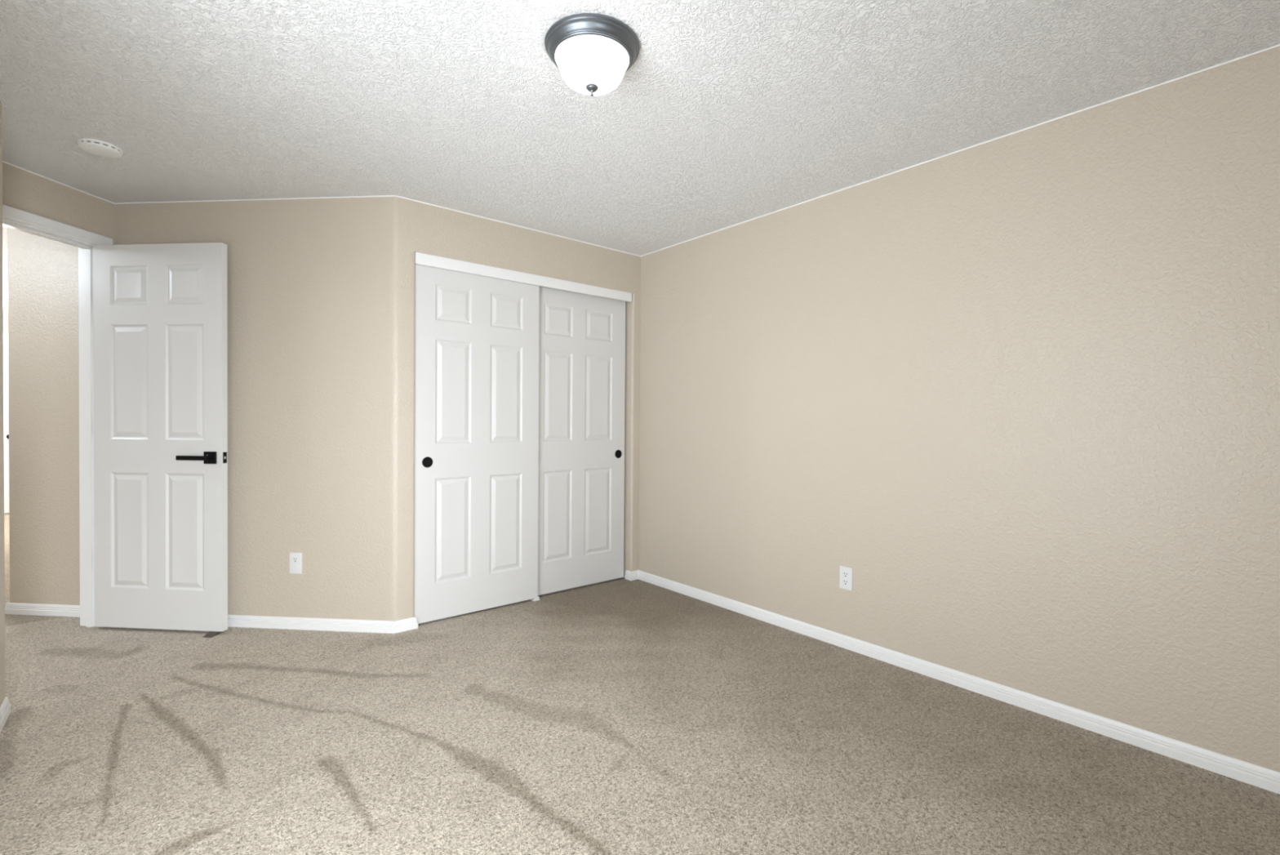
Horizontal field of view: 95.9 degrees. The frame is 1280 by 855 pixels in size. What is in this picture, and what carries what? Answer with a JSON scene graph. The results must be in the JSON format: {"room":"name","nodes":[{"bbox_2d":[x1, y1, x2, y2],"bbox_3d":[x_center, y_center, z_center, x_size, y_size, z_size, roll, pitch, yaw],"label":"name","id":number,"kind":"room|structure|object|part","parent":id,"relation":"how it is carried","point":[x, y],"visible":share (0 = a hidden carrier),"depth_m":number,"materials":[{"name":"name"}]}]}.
{"room":"empty bedroom","nodes":[
{"label":"empty bedroom","id":0,"kind":"room"},
{"bbox_2d":[0,101,4,706],"bbox_3d":[-1.188,-0.033,0.337,0.504,2.320,5.265,0,1,-40],"label":"wall","id":1,"kind":"structure","parent":0,"point":[2,424],"depth_m":2.17,"materials":[{"name":"beige paint"}]},
{"bbox_2d":[0,696,10,732],"bbox_3d":[-1.183,1.095,0.432,0.407,0.062,5.153,0,1,-40],"label":"baseboard","id":2,"kind":"structure","parent":1,"relation":"attached to","point":[5,708],"depth_m":2.16,"materials":[{"name":"white paint"}]},
{"bbox_2d":[3,313,8,514],"bbox_3d":[-5.059,-0.092,2.912,6.200,2.320,8.970,0,1,-40],"label":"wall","id":3,"kind":"structure","parent":0,"point":[5,316],"depth_m":6.70,"materials":[{"name":"beige paint"}]},
{"bbox_2d":[3,332,8,337],"bbox_3d":[-7.374,-0.044,6.677,0.900,2.100,0.030,0,1,-40],"label":"door frame","id":4,"kind":"structure","parent":3,"relation":"attached to","point":[5,335],"depth_m":6.67,"materials":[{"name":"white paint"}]},
{"bbox_2d":[3,338,8,513],"bbox_3d":[-7.362,-0.015,6.663,0.780,2.020,0.097,0,1,-40],"label":"door","id":5,"kind":"structure","parent":3,"relation":"in","point":[6,400],"depth_m":6.70,"materials":[{"name":"white paint"}]},
{"bbox_2d":[2,44,1279,256],"bbox_3d":[0.286,-1.208,2.693,6.419,0.006,2.642,1,1,16],"label":"trim","id":6,"kind":"structure","parent":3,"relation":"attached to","point":[1278,45],"depth_m":2.98,"materials":[{"name":"white"}]},
{"bbox_2d":[7,226,79,604],"bbox_3d":[-3.255,-0.095,4.218,0.624,2.320,1.846,0,1,5],"label":"wall","id":7,"kind":"structure","parent":0,"point":[44,534],"depth_m":3.31,"materials":[{"name":"beige paint"}]},
{"bbox_2d":[4,601,79,617],"bbox_3d":[-3.270,1.034,4.225,0.637,0.062,1.859,0,1,5],"label":"baseboard","id":8,"kind":"structure","parent":7,"relation":"attached to","point":[40,609],"depth_m":3.31,"materials":[{"name":"white paint"}]},
{"bbox_2d":[2,162,114,244],"bbox_3d":[-3.033,-0.073,2.515,0.114,2.320,1.600,0,1,5],"label":"wall","id":9,"kind":"structure","parent":0,"point":[24,190],"depth_m":2.90,"materials":[{"name":"beige paint"}]},
{"bbox_2d":[2,204,112,626],"bbox_3d":[-3.014,0.028,2.741,0.148,2.114,0.902,0,1,5],"label":"door frame","id":10,"kind":"structure","parent":9,"relation":"attached to","point":[86,379],"depth_m":3.12,"materials":[{"name":"white paint"}]},
{"bbox_2d":[93,242,227,631],"bbox_3d":[-2.552,0.051,3.071,0.752,2.034,0.136,0,1,5],"label":"door","id":11,"kind":"structure","parent":9,"relation":"in","point":[160,311],"depth_m":3.05,"materials":[{"name":"white paint"}]},
{"bbox_3d":[-2.321,0.158,3.004,0.164,0.023,0.041,0,1,5],"label":"lever","id":12,"kind":"part","parent":11,"relation":"part of","materials":[{"name":"black metal"}]},
{"bbox_3d":[-2.249,0.158,3.023,0.066,0.064,0.010,0,1,5],"label":"handle","id":13,"kind":"part","parent":11,"relation":"part of","materials":[{"name":"black metal"}]},
{"bbox_3d":[-2.185,0.158,3.040,0.002,0.058,0.025,0,1,5],"label":"latch plate","id":14,"kind":"part","parent":11,"relation":"part of","materials":[{"name":"black metal"}]},
{"bbox_2d":[114,196,384,620],"bbox_3d":[-2.144,-0.074,3.191,1.581,2.320,0.100,0,1,5],"label":"wall","id":15,"kind":"structure","parent":0,"point":[306,277],"depth_m":3.11,"materials":[{"name":"beige paint"}]},
{"bbox_2d":[289,552,302,573],"bbox_3d":[-1.861,0.733,3.119,0.069,0.113,0.011,0,1,5],"label":"wall outlet","id":16,"kind":"object","parent":15,"relation":"attached to","point":[295,558],"visible":1,"depth_m":3.12,"materials":[{"name":"white plastic"}]},
{"bbox_2d":[293,556,297,562],"bbox_3d":[-1.860,0.713,3.119,0.028,0.029,0.002,0,1,5],"label":"receptacle","id":17,"kind":"object","parent":16,"relation":"attached to","point":[295,558],"depth_m":3.12,"materials":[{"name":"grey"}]},
{"bbox_2d":[227,614,417,633],"bbox_3d":[-2.068,1.056,3.143,1.716,0.062,0.106,0,1,2],"label":"baseboard","id":18,"kind":"structure","parent":15,"relation":"attached to","point":[233,620],"depth_m":3.11,"materials":[{"name":"white paint"}]},
{"bbox_2d":[383,196,640,620],"bbox_3d":[-0.717,-0.069,3.657,1.737,2.320,0.152,0,1,-40],"label":"wall","id":19,"kind":"structure","parent":0,"point":[411,227],"depth_m":3.17,"materials":[{"name":"beige paint"}]},
{"bbox_2d":[413,264,539,623],"bbox_3d":[-0.946,0.076,3.415,0.771,2.008,0.037,0,1,-40],"label":"door","id":20,"kind":"structure","parent":19,"relation":"in","point":[477,336],"depth_m":3.38,"materials":[{"name":"white paint"}]},
{"bbox_3d":[-1.178,0.192,3.202,0.060,0.060,0.005,0,1,-40],"label":"finger pull","id":21,"kind":"part","parent":20,"relation":"part of","materials":[{"name":"black metal"}]},
{"bbox_2d":[415,252,631,302],"bbox_3d":[-0.641,-0.919,3.616,1.508,0.062,0.019,0,1,-40],"label":"trim","id":22,"kind":"structure","parent":19,"relation":"attached to","point":[421,259],"depth_m":3.51,"materials":[{"name":"white paint"}]},
{"bbox_2d":[537,286,625,595],"bbox_3d":[-0.420,0.074,3.909,0.786,2.008,0.037,0,1,-40],"label":"door","id":23,"kind":"structure","parent":19,"relation":"in","point":[582,336],"depth_m":3.90,"materials":[{"name":"white paint"}]},
{"bbox_3d":[-0.154,0.189,4.115,0.060,0.060,0.005,0,1,-40],"label":"finger pull","id":24,"kind":"part","parent":23,"relation":"part of","materials":[{"name":"black metal"}]},
{"bbox_2d":[624,569,638,580],"bbox_3d":[-0.056,1.059,4.161,0.082,0.062,0.068,0,1,-40],"label":"baseboard","id":25,"kind":"structure","parent":19,"relation":"attached to","point":[633,575],"depth_m":4.14,"materials":[{"name":"white paint"}]},
{"bbox_2d":[0,513,1279,854],"bbox_3d":[-3.572,1.081,2.700,8.000,0.001,12.100,0,1,-40],"label":"floor","id":26,"kind":"structure","parent":0,"point":[618,716],"depth_m":1.99,"materials":[{"name":"beige carpet"}]},
{"bbox_2d":[202,631,223,637],"bbox_3d":[-2.240,1.079,3.031,0.046,0.016,0.080,0,1,5],"label":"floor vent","id":27,"kind":"object","parent":26,"relation":"on","point":[211,633],"visible":0.88,"depth_m":3.02,"materials":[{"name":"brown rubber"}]},
{"bbox_2d":[530,595,539,600],"bbox_3d":[-0.681,1.076,3.677,0.044,0.030,0.096,0,1,-40],"label":"guide","id":28,"kind":"object","parent":26,"relation":"on","point":[535,598],"visible":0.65,"depth_m":3.64,"materials":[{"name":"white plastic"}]},
{"bbox_2d":[0,0,1279,314],"bbox_3d":[-3.555,-1.288,2.672,8.200,0.100,12.300,0,1,-40],"label":"ceiling","id":29,"kind":"structure","parent":0,"point":[726,113],"depth_m":2.08,"materials":[{"name":"white paint"}]},
{"bbox_2d":[76,138,123,158],"bbox_3d":[-2.361,-1.216,2.527,0.149,0.025,0.149,0,1,-40],"label":"smoke detector","id":30,"kind":"object","parent":29,"relation":"attached to","point":[98,148],"visible":1,"depth_m":2.50,"materials":[{"name":"white plastic"}]},
{"bbox_2d":[544,13,639,96],"bbox_3d":[-0.151,-1.125,1.823,0.298,0.157,0.298,0,1,-40],"label":"ceiling lamp","id":31,"kind":"object","parent":29,"relation":"attached to","point":[593,53],"visible":1,"depth_m":1.74,"materials":[{"name":"white glass"}]},
{"bbox_3d":[-0.151,-1.119,1.823,0.233,0.090,0.233,0,1,-40],"label":"lamp shade","id":32,"kind":"part","parent":31,"relation":"part of","materials":[{"name":"white glass"}]},
{"bbox_2d":[638,45,1279,772],"bbox_3d":[1.292,-0.043,2.702,0.110,2.320,5.696,0,1,-40],"label":"wall","id":33,"kind":"structure","parent":0,"point":[1024,386],"depth_m":2.33,"materials":[{"name":"beige paint"}]},
{"bbox_2d":[839,565,852,590],"bbox_3d":[1.039,0.760,2.915,0.008,0.113,0.069,0,1,-40],"label":"wall outlet","id":34,"kind":"object","parent":33,"relation":"attached to","point":[846,573],"visible":1,"depth_m":2.91,"materials":[{"name":"white plastic"}]},
{"bbox_2d":[843,578,848,584],"bbox_3d":[1.037,0.779,2.913,0.002,0.029,0.028,0,1,-40],"label":"receptacle","id":35,"kind":"object","parent":34,"relation":"attached to","point":[845,580],"depth_m":2.91,"materials":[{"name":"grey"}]},
{"bbox_2d":[843,571,848,577],"bbox_3d":[1.037,0.740,2.913,0.002,0.029,0.028,0,1,-40],"label":"receptacle","id":36,"kind":"object","parent":34,"relation":"attached to","point":[845,573],"depth_m":2.91,"materials":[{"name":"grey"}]},
{"bbox_2d":[638,569,1279,793],"bbox_3d":[1.491,1.091,2.373,0.013,0.062,4.686,0,1,-40],"label":"baseboard","id":37,"kind":"structure","parent":33,"relation":"attached to","point":[1263,777],"depth_m":2.32,"materials":[{"name":"white paint"}]}
]}

